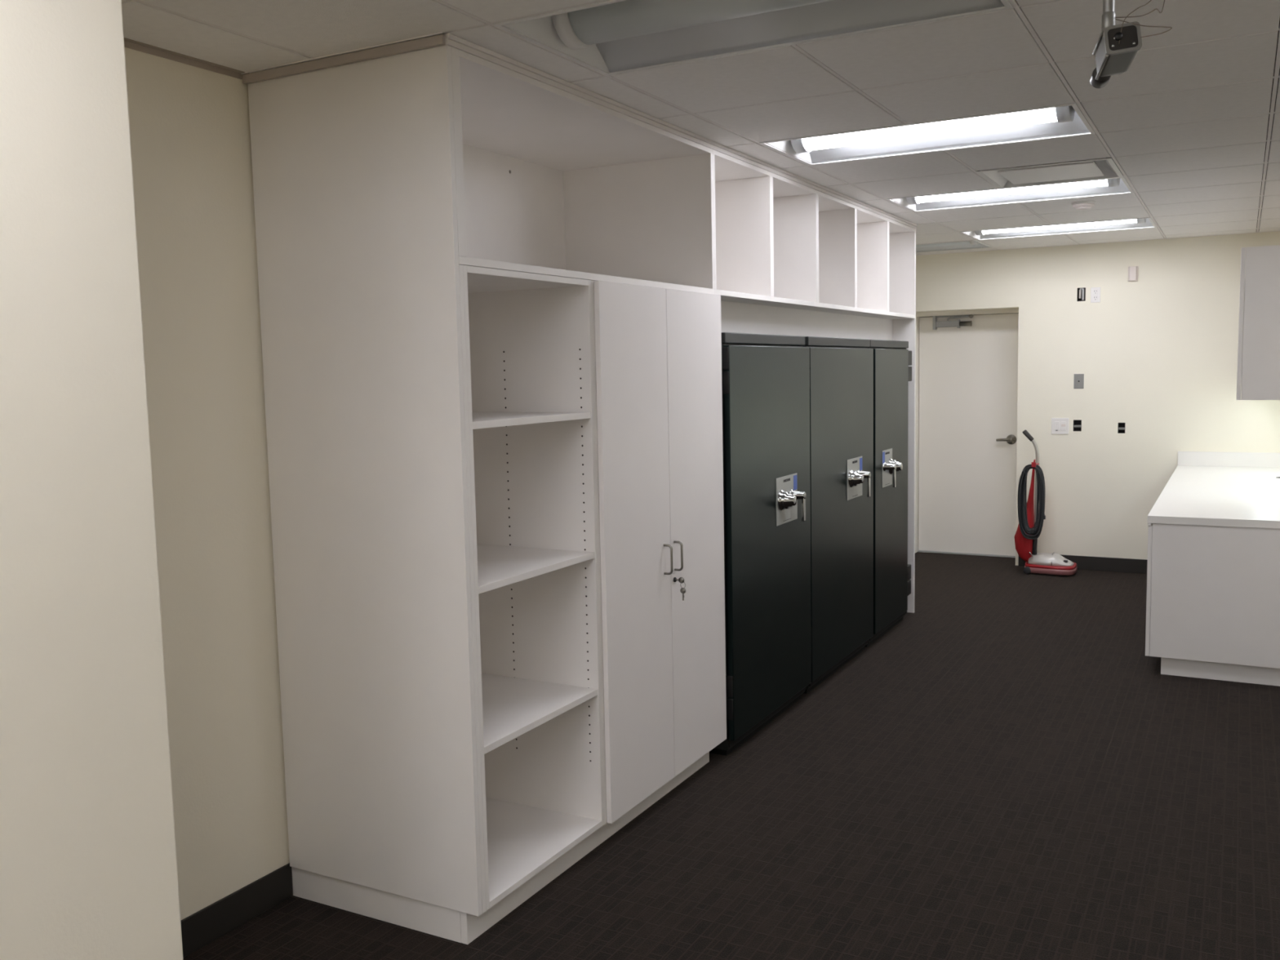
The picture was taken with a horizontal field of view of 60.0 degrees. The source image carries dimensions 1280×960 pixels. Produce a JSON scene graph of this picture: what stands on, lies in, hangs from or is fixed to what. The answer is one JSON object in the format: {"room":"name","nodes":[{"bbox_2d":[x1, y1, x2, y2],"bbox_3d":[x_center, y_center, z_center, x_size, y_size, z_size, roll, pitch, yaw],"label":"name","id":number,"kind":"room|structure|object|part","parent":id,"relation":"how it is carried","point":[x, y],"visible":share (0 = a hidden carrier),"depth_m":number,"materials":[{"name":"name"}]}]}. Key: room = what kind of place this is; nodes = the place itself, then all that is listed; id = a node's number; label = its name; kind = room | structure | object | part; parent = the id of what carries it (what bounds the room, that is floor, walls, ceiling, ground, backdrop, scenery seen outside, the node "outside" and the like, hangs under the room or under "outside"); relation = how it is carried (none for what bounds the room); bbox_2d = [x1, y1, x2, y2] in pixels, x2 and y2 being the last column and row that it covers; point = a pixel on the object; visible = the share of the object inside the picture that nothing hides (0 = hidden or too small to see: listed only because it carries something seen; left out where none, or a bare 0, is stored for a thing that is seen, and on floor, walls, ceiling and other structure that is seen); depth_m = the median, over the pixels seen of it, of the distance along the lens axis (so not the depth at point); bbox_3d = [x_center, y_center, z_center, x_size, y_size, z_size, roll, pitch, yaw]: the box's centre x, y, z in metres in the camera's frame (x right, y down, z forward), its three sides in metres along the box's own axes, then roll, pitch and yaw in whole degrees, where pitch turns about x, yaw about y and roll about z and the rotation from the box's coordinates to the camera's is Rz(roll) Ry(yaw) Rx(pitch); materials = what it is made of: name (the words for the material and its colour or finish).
{"room":"back office","nodes":[
{"label":"back office","id":0,"kind":"room"},
{"bbox_2d":[0,0,182,959],"bbox_3d":[-2.482,0.331,0.433,0.960,2.698,4.604,2,6,28],"label":"wall","id":1,"kind":"structure","parent":0,"point":[88,860],"depth_m":2.06,"materials":[{"name":"paint"}]},
{"bbox_2d":[124,47,289,919],"bbox_3d":[-0.315,-0.189,5.218,0.200,2.698,5.926,2,6,28],"label":"wall","id":2,"kind":"structure","parent":0,"point":[190,132],"depth_m":3.26,"materials":[{"name":"paint"}]},
{"bbox_2d":[180,862,293,957],"bbox_3d":[-1.365,1.339,3.146,0.008,0.111,1.006,2,6,28],"label":"baseboard","id":3,"kind":"structure","parent":2,"relation":"attached to","point":[205,926],"depth_m":3.38,"materials":[{"name":"rubber"}]},
{"bbox_2d":[121,0,1279,255],"bbox_3d":[0.726,-1.237,3.061,4.800,0.012,12.552,2,6,28],"label":"ceiling","id":4,"kind":"structure","parent":0,"point":[1068,29],"depth_m":3.63,"materials":[{"name":"tile"}]},
{"bbox_2d":[121,0,1279,255],"bbox_3d":[0.726,-1.237,3.061,4.800,0.048,12.552,2,6,28],"label":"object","id":5,"kind":"structure","parent":4,"relation":"attached to","point":[129,43],"depth_m":3.43,"materials":[{"name":"white"}]},
{"bbox_2d":[493,0,1013,75],"bbox_3d":[0.287,-1.250,2.873,1.205,0.097,0.596,2,6,28],"label":"ceiling light","id":6,"kind":"object","parent":4,"relation":"attached to","point":[608,37],"visible":0.98,"depth_m":3.02,"materials":[{"name":"white metal"}]},
{"bbox_3d":[-0.209,-1.263,3.141,0.050,0.083,0.568,2,6,28],"label":"plate","id":7,"kind":"part","parent":6,"relation":"part of","materials":[{"name":"white metal"}]},
{"bbox_2d":[568,0,832,44],"bbox_3d":[0.287,-1.250,2.873,1.009,0.078,0.176,2,6,28],"label":"diffuser","id":8,"kind":"object","parent":6,"relation":"attached to","point":[627,19],"depth_m":2.95,"materials":[{"name":"white plastic"}]},
{"bbox_2d":[759,102,1095,165],"bbox_3d":[1.155,-1.427,4.472,1.205,0.097,0.596,2,6,28],"label":"ceiling light","id":9,"kind":"object","parent":4,"relation":"attached to","point":[1067,120],"visible":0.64,"depth_m":4.54,"materials":[{"name":"white metal"}]},
{"bbox_3d":[0.660,-1.440,4.740,0.050,0.083,0.568,2,6,28],"label":"plate","id":10,"kind":"part","parent":9,"relation":"part of","materials":[{"name":"white metal"}]},
{"bbox_2d":[801,107,1057,150],"bbox_3d":[1.155,-1.426,4.473,1.009,0.078,0.176,2,6,28],"label":"diffuser","id":11,"kind":"object","parent":9,"relation":"attached to","point":[1045,115],"depth_m":4.42,"materials":[{"name":"white plastic"}]},
{"bbox_2d":[915,240,991,253],"bbox_3d":[2.110,-1.875,8.783,1.205,0.097,0.596,2,6,28],"label":"ceiling light","id":12,"kind":"object","parent":4,"relation":"attached to","point":[972,244],"visible":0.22,"depth_m":8.78,"materials":[{"name":"white"}]},
{"bbox_2d":[915,240,970,247],"bbox_3d":[2.110,-1.874,8.783,1.009,0.078,0.176,2,6,28],"label":"diffuser","id":13,"kind":"object","parent":12,"relation":"attached to","point":[958,242],"depth_m":8.62,"materials":[{"name":"white plastic"}]},
{"bbox_2d":[885,177,1133,212],"bbox_3d":[2.024,-1.604,6.072,1.205,0.097,0.596,2,6,28],"label":"ceiling light","id":14,"kind":"object","parent":4,"relation":"attached to","point":[1112,186],"visible":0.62,"depth_m":6.16,"materials":[{"name":"white"}]},
{"bbox_3d":[1.528,-1.617,6.340,0.050,0.083,0.568,2,6,28],"label":"plate","id":15,"kind":"part","parent":14,"relation":"part of","materials":[{"name":"white metal"}]},
{"bbox_2d":[915,179,1107,202],"bbox_3d":[2.024,-1.603,6.072,1.009,0.078,0.176,2,6,28],"label":"diffuser","id":16,"kind":"object","parent":14,"relation":"attached to","point":[1102,182],"depth_m":6.03,"materials":[{"name":"white plastic"}]},
{"bbox_2d":[976,157,1124,188],"bbox_3d":[2.003,-1.538,5.394,0.596,0.103,0.596,2,6,28],"label":"ceiling vent","id":17,"kind":"object","parent":4,"relation":"in","point":[1098,168],"visible":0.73,"depth_m":5.41,"materials":[{"name":"white metal"}]},
{"bbox_2d":[960,217,1156,239],"bbox_3d":[2.893,-1.780,7.671,1.205,0.097,0.596,2,6,28],"label":"ceiling light","id":18,"kind":"object","parent":4,"relation":"attached to","point":[1147,222],"visible":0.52,"depth_m":7.77,"materials":[{"name":"white plastic"}]},
{"bbox_3d":[2.397,-1.794,7.939,0.050,0.083,0.568,2,6,28],"label":"plate","id":19,"kind":"part","parent":18,"relation":"part of","materials":[{"name":"white"}]},
{"bbox_2d":[982,218,1137,234],"bbox_3d":[2.893,-1.780,7.671,1.009,0.078,0.176,2,6,28],"label":"diffuser","id":20,"kind":"object","parent":18,"relation":"attached to","point":[1126,221],"depth_m":7.63,"materials":[{"name":"white plastic"}]},
{"bbox_2d":[1071,200,1095,209],"bbox_3d":[2.556,-1.579,6.390,0.132,0.041,0.132,2,6,28],"label":"smoke detector","id":21,"kind":"object","parent":4,"relation":"attached to","point":[1082,205],"visible":1,"depth_m":6.35,"materials":[{"name":"white plastic"}]},
{"bbox_2d":[1089,0,1172,88],"bbox_3d":[0.926,-0.971,2.156,0.123,0.350,0.248,-2,6,-12],"label":"ceiling camera","id":22,"kind":"object","parent":4,"relation":"hanging from","point":[1119,45],"visible":1,"depth_m":2.12,"materials":[{"name":"silver metal"}]},
{"bbox_3d":[0.919,-0.841,2.109,0.054,0.045,0.012,0,6,13],"label":"connector plate","id":23,"kind":"part","parent":22,"relation":"part of","materials":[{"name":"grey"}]},
{"bbox_2d":[182,551,1279,959],"bbox_3d":[0.853,1.338,3.505,5.250,0.050,13.352,2,6,28],"label":"floor","id":24,"kind":"structure","parent":0,"point":[1006,771],"depth_m":4.05,"materials":[{"name":"carpet"}]},
{"bbox_2d":[242,34,482,916],"bbox_3d":[-0.824,0.026,3.273,0.756,2.469,0.032,2,6,28],"label":"end panel","id":25,"kind":"object","parent":24,"relation":"on","point":[353,165],"depth_m":3.25,"materials":[{"name":"white laminate"}]},
{"bbox_3d":[-0.855,-1.189,3.144,0.753,0.025,0.013,2,6,28],"label":"scribe strip","id":26,"kind":"part","parent":25,"relation":"part of","materials":[{"name":"grey wood"}]},
{"bbox_2d":[291,751,709,944],"bbox_3d":[-0.415,1.223,4.158,0.704,0.102,1.689,2,6,28],"label":"toe kick","id":27,"kind":"object","parent":24,"relation":"on","point":[426,917],"visible":0.66,"depth_m":3.46,"materials":[{"name":"white laminate"}]},
{"bbox_2d":[458,264,604,913],"bbox_3d":[-0.618,0.292,3.613,0.700,1.865,0.707,2,6,28],"label":"bookshelf","id":28,"kind":"object","parent":24,"relation":"on","point":[526,338],"visible":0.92,"depth_m":3.80,"materials":[{"name":"white laminate"}]},
{"bbox_3d":[-0.781,0.325,3.312,0.700,1.865,0.018,2,6,28],"label":"panel","id":29,"kind":"part","parent":28,"relation":"part of","materials":[{"name":"white plastic"}]},
{"bbox_3d":[-0.773,0.323,3.328,0.700,1.865,0.018,2,6,28],"label":"panel","id":30,"kind":"part","parent":28,"relation":"part of","materials":[{"name":"white plastic"}]},
{"bbox_3d":[-0.632,-0.627,3.530,0.700,0.019,0.653,2,6,28],"label":"panel","id":31,"kind":"part","parent":28,"relation":"part of","materials":[{"name":"white plastic"}]},
{"bbox_3d":[-0.619,-0.194,3.571,0.683,0.021,0.651,2,6,28],"label":"shelf","id":32,"kind":"part","parent":28,"relation":"part of","materials":[{"name":"white plastic"}]},
{"bbox_3d":[-0.610,0.275,3.618,0.683,0.021,0.651,2,6,28],"label":"shelf","id":33,"kind":"part","parent":28,"relation":"part of","materials":[{"name":"white plastic"}]},
{"bbox_3d":[-0.600,0.746,3.664,0.683,0.021,0.651,2,6,28],"label":"shelf","id":34,"kind":"part","parent":28,"relation":"part of","materials":[{"name":"white plastic"}]},
{"bbox_3d":[-0.594,1.208,3.712,0.700,0.020,0.653,2,6,28],"label":"panel","id":35,"kind":"part","parent":28,"relation":"part of","materials":[{"name":"white plastic"}]},
{"bbox_2d":[450,46,714,294],"bbox_3d":[-0.416,-0.972,3.924,0.712,0.579,1.686,2,6,28],"label":"open shelf","id":36,"kind":"object","parent":28,"relation":"on","point":[551,180],"visible":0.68,"depth_m":4.47,"materials":[{"name":"white laminate"}]},
{"bbox_3d":[-0.802,-0.895,3.199,0.700,0.538,0.036,2,6,28],"label":"panel","id":37,"kind":"part","parent":36,"relation":"part of","materials":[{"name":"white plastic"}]},
{"bbox_3d":[-0.723,-0.983,4.089,0.014,0.579,1.686,2,6,28],"label":"panel","id":38,"kind":"part","parent":36,"relation":"part of","materials":[{"name":"white plastic"}]},
{"bbox_3d":[-0.416,-1.251,3.893,0.700,0.018,1.686,2,6,28],"label":"panel","id":39,"kind":"part","parent":36,"relation":"part of","materials":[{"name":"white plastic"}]},
{"bbox_3d":[-0.405,-0.696,3.948,0.700,0.022,1.686,2,6,28],"label":"panel","id":40,"kind":"part","parent":36,"relation":"part of","materials":[{"name":"white plastic"}]},
{"bbox_3d":[-0.014,-1.055,4.650,0.700,0.538,0.018,2,6,28],"label":"panel","id":41,"kind":"part","parent":36,"relation":"part of","materials":[{"name":"white plastic"}]},
{"bbox_2d":[591,280,726,823],"bbox_3d":[-0.188,0.210,4.346,0.756,1.865,0.995,2,6,28],"label":"tall cabinet","id":42,"kind":"object","parent":24,"relation":"on","point":[657,352],"visible":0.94,"depth_m":4.09,"materials":[{"name":"white laminate"}]},
{"bbox_3d":[-0.010,0.244,3.978,0.019,1.863,0.489,2,6,28],"label":"door","id":43,"kind":"part","parent":42,"relation":"part of","materials":[{"name":"white plastic"}]},
{"bbox_3d":[0.106,0.297,4.139,0.036,0.116,0.009,2,6,28],"label":"handle","id":44,"kind":"part","parent":42,"relation":"part of","materials":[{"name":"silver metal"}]},
{"bbox_3d":[0.147,0.289,4.214,0.036,0.116,0.009,2,6,28],"label":"handle","id":45,"kind":"part","parent":42,"relation":"part of","materials":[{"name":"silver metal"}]},
{"bbox_2d":[675,577,685,600],"bbox_3d":[0.154,0.413,4.218,0.044,0.090,0.002,2,6,28],"label":"keys","id":46,"kind":"object","parent":42,"relation":"attached to","point":[681,580],"visible":1,"depth_m":4.21,"materials":[{"name":"grey metal"}]},
{"bbox_3d":[0.224,0.196,4.409,0.019,1.863,0.491,2,6,28],"label":"door","id":47,"kind":"part","parent":42,"relation":"part of","materials":[{"name":"white plastic"}]},
{"bbox_2d":[709,332,811,755],"bbox_3d":[0.329,0.238,5.240,0.799,1.818,0.982,2,6,28],"label":"safe","id":48,"kind":"object","parent":24,"relation":"on","point":[766,378],"visible":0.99,"depth_m":4.98,"materials":[{"name":"black paint"}]},
{"bbox_3d":[0.690,0.089,5.208,0.003,0.221,0.272,2,6,28],"label":"lock plate","id":49,"kind":"part","parent":48,"relation":"part of","materials":[{"name":"grey metal"}]},
{"bbox_3d":[0.746,0.120,5.237,0.070,0.148,0.052,2,6,28],"label":"lever handle","id":50,"kind":"part","parent":48,"relation":"part of","materials":[{"name":"silver metal"}]},
{"bbox_2d":[802,336,873,693],"bbox_3d":[0.821,0.138,6.145,0.799,1.818,1.084,2,6,28],"label":"safe","id":51,"kind":"object","parent":24,"relation":"on","point":[842,369],"visible":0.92,"depth_m":5.92,"materials":[{"name":"black paint"}]},
{"bbox_2d":[712,149,915,340],"bbox_3d":[0.774,-1.134,6.034,0.632,0.724,3.164,2,6,28],"label":"upper cabinet","id":52,"kind":"object","parent":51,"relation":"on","point":[792,258],"visible":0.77,"depth_m":5.64,"materials":[{"name":"white laminate"}]},
{"bbox_2d":[443,33,917,229],"bbox_3d":[0.638,-1.418,5.111,0.029,0.029,4.889,2,6,28],"label":"fascia board","id":53,"kind":"object","parent":52,"relation":"on","point":[451,40],"visible":0.93,"depth_m":3.87,"materials":[{"name":"white laminate"}]},
{"bbox_3d":[0.030,-1.056,4.648,0.620,0.538,0.019,2,6,28],"label":"panel","id":54,"kind":"part","parent":52,"relation":"part of","materials":[{"name":"white plastic"}]},
{"bbox_3d":[0.924,-0.842,5.996,0.018,0.145,3.144,2,6,28],"label":"filler panel","id":55,"kind":"part","parent":52,"relation":"part of","materials":[{"name":"white plastic"}]},
{"bbox_3d":[0.772,-1.485,5.996,0.620,0.018,3.164,2,6,28],"label":"panel","id":56,"kind":"part","parent":52,"relation":"part of","materials":[{"name":"white plastic"}]},
{"bbox_3d":[0.783,-0.929,6.051,0.620,0.022,3.164,2,6,28],"label":"panel","id":57,"kind":"part","parent":52,"relation":"part of","materials":[{"name":"white plastic"}]},
{"bbox_3d":[1.525,-1.360,7.400,0.620,0.538,0.017,2,6,28],"label":"panel","id":58,"kind":"part","parent":52,"relation":"part of","materials":[{"name":"white plastic"}]},
{"bbox_3d":[1.186,-0.011,6.121,0.003,0.221,0.272,2,6,28],"label":"lock plate","id":59,"kind":"part","parent":51,"relation":"part of","materials":[{"name":"grey metal"}]},
{"bbox_3d":[1.242,0.019,6.151,0.070,0.148,0.052,2,6,28],"label":"lever handle","id":60,"kind":"part","parent":51,"relation":"part of","materials":[{"name":"silver metal"}]},
{"bbox_2d":[864,339,911,647],"bbox_3d":[1.280,0.044,6.991,0.799,1.818,0.838,2,6,28],"label":"safe","id":61,"kind":"object","parent":24,"relation":"on","point":[892,373],"visible":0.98,"depth_m":6.76,"materials":[{"name":"black paint"}]},
{"bbox_3d":[1.489,-0.073,6.679,0.003,0.221,0.214,2,6,28],"label":"lock plate","id":62,"kind":"part","parent":61,"relation":"part of","materials":[{"name":"grey metal"}]},
{"bbox_3d":[1.487,-0.031,6.602,0.070,0.148,0.052,2,6,28],"label":"lever handle","id":63,"kind":"part","parent":61,"relation":"part of","materials":[{"name":"silver metal"}]},
{"bbox_3d":[1.536,0.043,6.806,0.028,1.682,0.725,2,6,28],"label":"door","id":64,"kind":"part","parent":61,"relation":"part of","materials":[{"name":"paint"}]},
{"bbox_2d":[893,229,915,613],"bbox_3d":[1.554,-0.380,7.513,0.620,2.548,0.019,2,6,28],"label":"end panel","id":65,"kind":"object","parent":24,"relation":"on","point":[904,330],"visible":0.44,"depth_m":7.38,"materials":[{"name":"white laminate"}]},
{"bbox_2d":[1013,430,1077,576],"bbox_3d":[3.199,0.174,8.741,0.469,1.136,0.325,2,6,28],"label":"vacuum cleaner","id":66,"kind":"object","parent":24,"relation":"on","point":[1031,520],"visible":1,"depth_m":8.70,"materials":[{"name":"red plastic"}]},
{"bbox_3d":[3.061,0.171,8.666,0.209,0.593,0.064,2,6,28],"label":"power cord","id":67,"kind":"part","parent":66,"relation":"part of","materials":[{"name":"grey plastic"}]},
{"bbox_2d":[1027,552,1074,566],"bbox_3d":[3.258,0.622,8.779,0.325,0.077,0.244,2,6,28],"label":"hood","id":68,"kind":"object","parent":66,"relation":"attached to","point":[1034,559],"depth_m":8.71,"materials":[{"name":"grey"}]},
{"bbox_2d":[1145,523,1279,686],"bbox_3d":[3.734,0.495,7.026,0.746,0.814,3.069,2,6,28],"label":"base cabinet","id":69,"kind":"object","parent":24,"relation":"on","point":[1213,597],"visible":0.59,"depth_m":5.71,"materials":[{"name":"white laminate"}]},
{"bbox_3d":[2.806,0.564,6.074,0.020,0.696,0.505,2,6,28],"label":"door","id":70,"kind":"part","parent":69,"relation":"part of","materials":[{"name":"white plastic"}]},
{"bbox_2d":[1147,451,1279,528],"bbox_3d":[3.723,0.014,6.980,0.750,0.148,3.090,2,6,28],"label":"countertop","id":71,"kind":"structure","parent":69,"relation":"on","point":[1205,488],"depth_m":6.76,"materials":[{"name":"laminate"}]},
{"bbox_2d":[915,231,1279,565],"bbox_3d":[3.217,-0.656,9.188,3.800,2.698,0.420,2,6,28],"label":"wall","id":72,"kind":"structure","parent":0,"point":[1157,356],"depth_m":8.68,"materials":[{"name":"paint"}]},
{"bbox_2d":[917,550,1015,557],"bbox_3d":[2.875,0.649,9.724,0.865,0.010,0.060,2,6,28],"label":"trim","id":73,"kind":"structure","parent":72,"relation":"attached to","point":[921,551],"depth_m":9.70,"materials":[{"name":"grey paint"}]},
{"bbox_2d":[915,308,1018,552],"bbox_3d":[2.837,-0.394,9.595,0.940,2.112,0.120,2,6,28],"label":"trim","id":74,"kind":"structure","parent":72,"relation":"attached to","point":[918,315],"depth_m":9.74,"materials":[{"name":"white paint"}]},
{"bbox_2d":[918,313,1018,555],"bbox_3d":[2.845,-0.391,9.605,0.865,2.080,0.104,2,6,28],"label":"door","id":75,"kind":"structure","parent":72,"relation":"in","point":[968,364],"depth_m":9.61,"materials":[{"name":"white paint"}]},
{"bbox_3d":[2.693,-1.395,9.545,0.346,0.049,0.040,2,6,28],"label":"closer arm","id":76,"kind":"part","parent":75,"relation":"part of","materials":[{"name":"grey paint"}]},
{"bbox_3d":[3.118,-0.343,9.439,0.158,0.084,0.064,2,6,28],"label":"lever handle","id":77,"kind":"part","parent":75,"relation":"part of","materials":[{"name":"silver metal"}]},
{"bbox_2d":[1051,417,1068,434],"bbox_3d":[3.366,-0.432,8.884,0.131,0.130,0.012,2,6,28],"label":"dimmer switch","id":78,"kind":"object","parent":72,"relation":"attached to","point":[1059,425],"visible":1,"depth_m":8.88,"materials":[{"name":"white plastic"}]},
{"bbox_2d":[1073,419,1081,431],"bbox_3d":[3.496,-0.436,8.854,0.061,0.090,0.055,2,6,28],"label":"electrical box","id":79,"kind":"object","parent":72,"relation":"attached to","point":[1077,423],"visible":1,"depth_m":8.87,"materials":[{"name":"black plastic"}]},
{"bbox_2d":[1073,373,1084,388],"bbox_3d":[3.479,-0.782,8.789,0.074,0.117,0.004,2,6,28],"label":"blank plate","id":80,"kind":"object","parent":72,"relation":"attached to","point":[1078,382],"visible":1,"depth_m":8.79,"materials":[{"name":"silver metal"}]},
{"bbox_2d":[1076,287,1085,301],"bbox_3d":[3.485,-1.462,8.746,0.061,0.104,0.055,2,6,28],"label":"electrical box","id":81,"kind":"object","parent":72,"relation":"attached to","point":[1081,291],"visible":1,"depth_m":8.73,"materials":[{"name":"black"}]},
{"bbox_2d":[1017,554,1147,573],"bbox_3d":[3.663,0.669,8.847,1.235,0.111,0.009,2,6,28],"label":"baseboard","id":82,"kind":"structure","parent":72,"relation":"attached to","point":[1083,562],"depth_m":8.81,"materials":[{"name":"rubber"}]},
{"bbox_2d":[1090,287,1100,302],"bbox_3d":[3.561,-1.447,8.668,0.070,0.116,0.009,2,6,28],"label":"wall outlet","id":83,"kind":"object","parent":72,"relation":"attached to","point":[1095,291],"visible":1,"depth_m":8.67,"materials":[{"name":"white plastic"}]},
{"bbox_2d":[1093,295,1097,300],"bbox_3d":[3.560,-1.422,8.668,0.034,0.040,0.003,2,6,28],"label":"socket","id":84,"kind":"object","parent":83,"relation":"attached to","point":[1095,297],"depth_m":8.67,"materials":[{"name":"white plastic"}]},
{"bbox_2d":[1093,288,1097,294],"bbox_3d":[3.559,-1.471,8.663,0.034,0.040,0.003,2,6,28],"label":"socket","id":85,"kind":"object","parent":83,"relation":"attached to","point":[1095,291],"depth_m":8.66,"materials":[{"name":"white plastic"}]},
{"bbox_2d":[1117,422,1124,433],"bbox_3d":[3.782,-0.410,8.702,0.052,0.083,0.055,2,6,28],"label":"electrical box","id":86,"kind":"object","parent":72,"relation":"attached to","point":[1121,428],"visible":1,"depth_m":8.72,"materials":[{"name":"black plastic"}]},
{"bbox_2d":[1128,266,1137,281],"bbox_3d":[3.786,-1.584,8.516,0.072,0.114,0.034,2,6,28],"label":"wall sensor","id":87,"kind":"object","parent":72,"relation":"attached to","point":[1132,270],"visible":1,"depth_m":8.50,"materials":[{"name":"beige plastic"}]},
{"bbox_2d":[1177,451,1279,467],"bbox_3d":[4.452,-0.154,8.320,0.750,0.108,0.020,2,6,28],"label":"backsplash","id":88,"kind":"structure","parent":72,"relation":"attached to","point":[1184,458],"depth_m":8.32,"materials":[{"name":"laminate"}]},
{"bbox_3d":[4.544,-0.407,6.407,1.210,2.698,4.072,2,6,28],"label":"wall","id":89,"kind":"structure","parent":0,"visible":0},
{"bbox_2d":[1235,244,1279,399],"bbox_3d":[3.878,-0.921,6.797,0.358,0.756,3.080,2,6,28],"label":"upper cabinet","id":90,"kind":"object","parent":89,"relation":"attached to","point":[1259,379],"visible":1,"depth_m":5.49,"materials":[{"name":"white laminate"}]},
{"bbox_3d":[3.120,-0.802,5.755,0.020,0.756,0.510,2,6,28],"label":"door","id":91,"kind":"part","parent":90,"relation":"part of","materials":[{"name":"white plastic"}]}
]}

